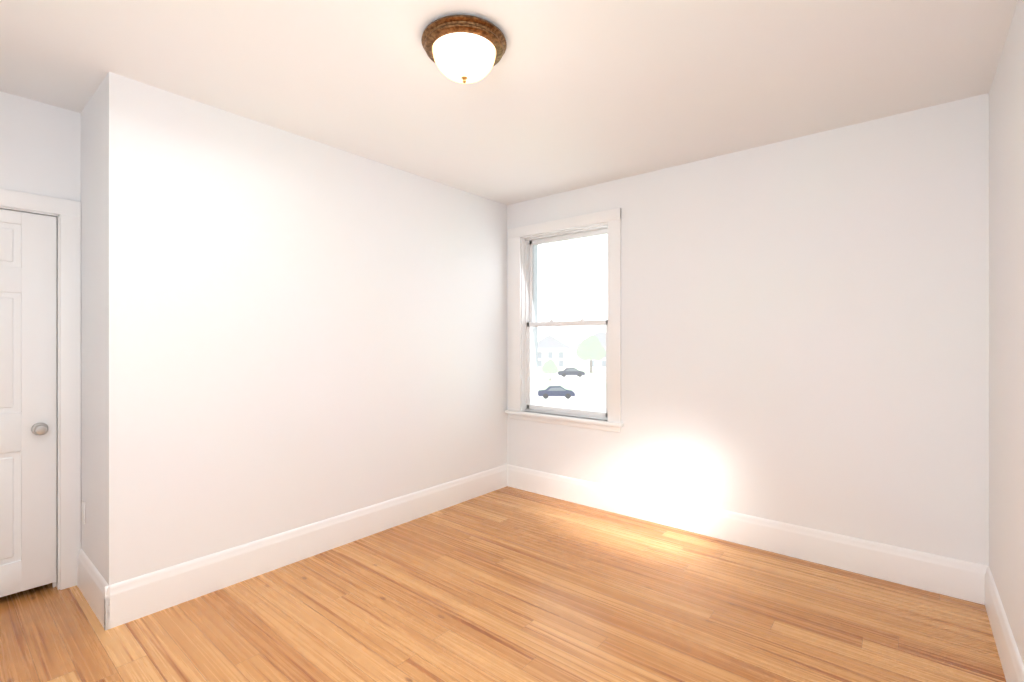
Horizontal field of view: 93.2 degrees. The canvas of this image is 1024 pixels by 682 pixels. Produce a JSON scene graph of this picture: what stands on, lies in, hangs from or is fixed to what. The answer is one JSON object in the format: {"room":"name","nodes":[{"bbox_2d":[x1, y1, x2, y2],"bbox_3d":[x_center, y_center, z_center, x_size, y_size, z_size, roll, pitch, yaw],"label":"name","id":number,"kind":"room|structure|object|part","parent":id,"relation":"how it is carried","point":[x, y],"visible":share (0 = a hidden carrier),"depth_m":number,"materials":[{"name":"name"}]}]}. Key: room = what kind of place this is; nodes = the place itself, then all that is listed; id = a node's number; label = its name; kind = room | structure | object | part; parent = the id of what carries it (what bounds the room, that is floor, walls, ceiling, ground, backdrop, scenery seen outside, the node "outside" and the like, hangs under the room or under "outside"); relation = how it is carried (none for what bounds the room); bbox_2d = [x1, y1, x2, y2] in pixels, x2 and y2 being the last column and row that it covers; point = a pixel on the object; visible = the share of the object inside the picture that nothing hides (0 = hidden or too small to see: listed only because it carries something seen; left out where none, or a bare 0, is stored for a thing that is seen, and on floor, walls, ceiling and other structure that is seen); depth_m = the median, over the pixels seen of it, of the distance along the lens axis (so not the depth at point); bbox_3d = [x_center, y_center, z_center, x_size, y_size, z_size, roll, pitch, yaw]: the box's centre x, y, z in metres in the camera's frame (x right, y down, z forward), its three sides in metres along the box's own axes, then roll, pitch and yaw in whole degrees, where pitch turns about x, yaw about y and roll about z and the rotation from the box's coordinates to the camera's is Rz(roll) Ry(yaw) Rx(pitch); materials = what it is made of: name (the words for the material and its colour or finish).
{"room":"empty bedroom","nodes":[
{"label":"empty bedroom","id":0,"kind":"room"},
{"bbox_2d":[63,109,80,201],"bbox_3d":[-2.486,0.040,2.713,0.200,2.600,0.072,0,0,40],"label":"wall","id":1,"kind":"structure","parent":0,"point":[71,155],"depth_m":2.65,"materials":[{"name":"paint"}]},
{"bbox_2d":[0,209,56,596],"bbox_3d":[-2.730,0.315,2.313,0.036,1.970,0.810,0,0,40],"label":"door","id":2,"kind":"structure","parent":1,"relation":"in","point":[28,395],"depth_m":2.53,"materials":[{"name":"paint"}]},
{"bbox_2d":[31,423,47,434],"bbox_3d":[-2.476,0.465,2.543,0.064,0.066,0.066,0,0,40],"label":"door knob","id":3,"kind":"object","parent":2,"relation":"attached to","point":[39,428],"depth_m":2.53,"materials":[{"name":"grey metal"}]},
{"bbox_2d":[0,91,62,198],"bbox_3d":[-2.781,-0.977,2.355,0.200,0.567,0.856,0,0,40],"label":"wall","id":4,"kind":"structure","parent":1,"relation":"in","point":[31,146],"depth_m":2.52,"materials":[{"name":"paint"}]},
{"bbox_2d":[81,72,506,584],"bbox_3d":[-1.216,0.040,3.585,0.650,2.600,2.890,0,0,40],"label":"wall","id":5,"kind":"structure","parent":0,"point":[282,331],"depth_m":2.79,"materials":[{"name":"paint"}]},
{"bbox_2d":[0,189,80,589],"bbox_3d":[-2.773,0.287,2.348,0.220,2.105,0.999,0,0,40],"label":"door frame","id":6,"kind":"structure","parent":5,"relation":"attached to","point":[68,212],"depth_m":2.62,"materials":[{"name":"paint"}]},
{"bbox_2d":[81,500,84,523],"bbox_3d":[-2.315,0.922,2.614,0.070,0.115,0.006,0,0,40],"label":"electrical outlet plate","id":7,"kind":"object","parent":5,"relation":"attached to","point":[82,511],"visible":1,"depth_m":2.61,"materials":[{"name":"plastic"}]},
{"bbox_2d":[77,549,109,629],"bbox_3d":[-2.134,1.242,2.458,0.667,0.197,0.017,0,0,40],"label":"baseboard return","id":8,"kind":"object","parent":5,"relation":"attached to","point":[92,583],"visible":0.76,"depth_m":2.41,"materials":[{"name":"paint"}]},
{"bbox_2d":[104,464,506,629],"bbox_3d":[-0.964,1.242,3.367,0.017,0.197,2.907,0,0,40],"label":"baseboard","id":9,"kind":"structure","parent":5,"relation":"attached to","point":[135,598],"depth_m":2.84,"materials":[{"name":"paint"}]},
{"bbox_2d":[0,486,1005,681],"bbox_3d":[-0.710,1.390,2.352,5.100,0.100,4.650,0,0,40],"label":"floor","id":10,"kind":"structure","parent":0,"point":[507,584],"depth_m":2.33,"materials":[{"name":"brown wood"}]},
{"bbox_2d":[0,0,1017,204],"bbox_3d":[-0.710,-1.310,2.352,5.100,0.100,4.650,0,0,40],"label":"ceiling","id":11,"kind":"structure","parent":0,"point":[564,96],"depth_m":2.25,"materials":[{"name":"paint"}]},
{"bbox_2d":[421,15,506,83],"bbox_3d":[-0.200,-1.170,2.028,0.354,0.180,0.354,0,0,40],"label":"ceiling light","id":12,"kind":"object","parent":11,"relation":"attached to","point":[465,49],"visible":1,"depth_m":1.94,"materials":[{"name":"white glass"}]},
{"bbox_3d":[-0.200,-1.158,2.028,0.264,0.112,0.264,0,0,40],"label":"lamp shade","id":13,"kind":"part","parent":12,"relation":"part of","materials":[{"name":"white glass"}]},
{"bbox_2d":[507,464,987,604],"bbox_3d":[1.183,1.242,3.469,3.200,0.197,0.017,0,0,40],"label":"baseboard","id":14,"kind":"structure","parent":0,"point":[954,578],"depth_m":3.04,"materials":[{"name":"paint"}]},
{"bbox_2d":[507,93,988,565],"bbox_3d":[0.689,0.040,4.049,5.100,2.600,0.250,0,0,40],"label":"wall","id":15,"kind":"structure","parent":0,"point":[804,331],"depth_m":2.92,"materials":[{"name":"paint"}]},
{"bbox_2d":[521,182,608,236],"bbox_3d":[0.504,-1.100,4.202,0.880,0.320,0.250,0,0,40],"label":"wall","id":16,"kind":"structure","parent":15,"relation":"in","point":[580,201],"depth_m":4.08,"materials":[{"name":"paint"}]},
{"bbox_2d":[521,411,608,485],"bbox_3d":[0.504,0.988,4.202,0.880,0.705,0.250,0,0,40],"label":"wall","id":17,"kind":"structure","parent":15,"relation":"in","point":[580,453],"depth_m":4.08,"materials":[{"name":"paint"}]},
{"bbox_2d":[505,208,623,432],"bbox_3d":[0.474,-0.160,4.188,1.168,1.740,0.290,0,0,40],"label":"window","id":18,"kind":"structure","parent":17,"relation":"attached to","point":[518,280],"depth_m":4.21,"materials":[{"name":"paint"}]},
{"bbox_3d":[0.467,0.224,4.157,0.836,0.787,0.034,0,0,40],"label":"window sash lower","id":19,"kind":"part","parent":18,"relation":"part of","materials":[{"name":"clear glass"}]},
{"bbox_3d":[0.494,-0.524,4.190,0.836,0.788,0.034,0,0,40],"label":"window sash upper","id":20,"kind":"part","parent":18,"relation":"part of","materials":[{"name":"clear glass"}]},
{"bbox_3d":[0.467,0.225,4.157,0.782,0.713,0.004,0,0,40],"label":"sash glass","id":21,"kind":"part","parent":18,"relation":"part of","materials":[{"name":"clear glass"}]},
{"bbox_3d":[0.483,-0.150,4.177,0.864,1.563,0.095,0,0,40],"label":"frame","id":22,"kind":"part","parent":18,"relation":"part of","materials":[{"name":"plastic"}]},
{"bbox_3d":[0.494,-0.524,4.190,0.782,0.716,0.004,0,0,40],"label":"sash glass","id":23,"kind":"part","parent":18,"relation":"part of","materials":[{"name":"clear glass"}]},
{"bbox_2d":[989,0,1023,664],"bbox_3d":[1.180,0.040,0.793,0.200,2.600,4.650,0,0,40],"label":"wall","id":24,"kind":"structure","parent":0,"point":[1006,329],"depth_m":1.97,"materials":[{"name":"paint"}]},
{"bbox_2d":[985,566,1023,681],"bbox_3d":[1.081,1.242,0.843,0.017,0.197,4.200,0,0,40],"label":"baseboard","id":25,"kind":"structure","parent":24,"relation":"attached to","point":[1010,658],"depth_m":2.00,"materials":[{"name":"paint"}]},
{"label":"outside","id":26,"kind":"structure","parent":0,"visible":0},
{"bbox_2d":[538,352,605,411],"bbox_3d":[0.000,6.940,160.000,440.004,0.200,299.998,0,0,0],"label":"ground","id":27,"kind":"structure","parent":26,"point":[596,405],"depth_m":68.26,"materials":[{"name":"white"}]},
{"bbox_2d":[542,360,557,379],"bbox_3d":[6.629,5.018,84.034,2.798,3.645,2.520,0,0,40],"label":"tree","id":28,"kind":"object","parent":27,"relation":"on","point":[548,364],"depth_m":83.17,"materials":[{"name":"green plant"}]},
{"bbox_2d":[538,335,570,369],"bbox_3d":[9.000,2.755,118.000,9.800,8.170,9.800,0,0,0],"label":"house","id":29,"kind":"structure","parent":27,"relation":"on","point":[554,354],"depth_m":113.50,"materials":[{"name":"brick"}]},
{"bbox_2d":[538,386,574,398],"bbox_3d":[5.300,6.141,58.000,4.300,1.398,1.820,0,0,0],"label":"car","id":30,"kind":"object","parent":27,"relation":"on","point":[556,392],"depth_m":57.14,"materials":[{"name":"blue paint"}]},
{"bbox_2d":[558,368,584,376],"bbox_3d":[11.400,6.036,93.000,4.945,1.608,2.093,0,0,0],"label":"car","id":31,"kind":"object","parent":27,"relation":"on","point":[572,373],"depth_m":92.01,"materials":[{"name":"paint"}]},
{"bbox_2d":[576,332,605,370],"bbox_3d":[21.000,2.390,115.000,10.800,8.900,9.800,0,0,0],"label":"house","id":32,"kind":"structure","parent":27,"relation":"on","point":[594,362],"depth_m":110.50,"materials":[{"name":"white"}]},
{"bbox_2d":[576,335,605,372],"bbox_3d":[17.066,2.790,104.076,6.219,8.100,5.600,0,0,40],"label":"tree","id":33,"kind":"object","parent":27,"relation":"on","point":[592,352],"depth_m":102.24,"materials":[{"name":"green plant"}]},
{"bbox_2d":[538,234,607,351],"bbox_3d":[0.000,-63.660,305.500,600.002,190.000,0.999,0,0,0],"label":"sky","id":34,"kind":"structure","parent":26,"point":[573,291],"depth_m":305.00,"materials":[{"name":"white"}]}
]}

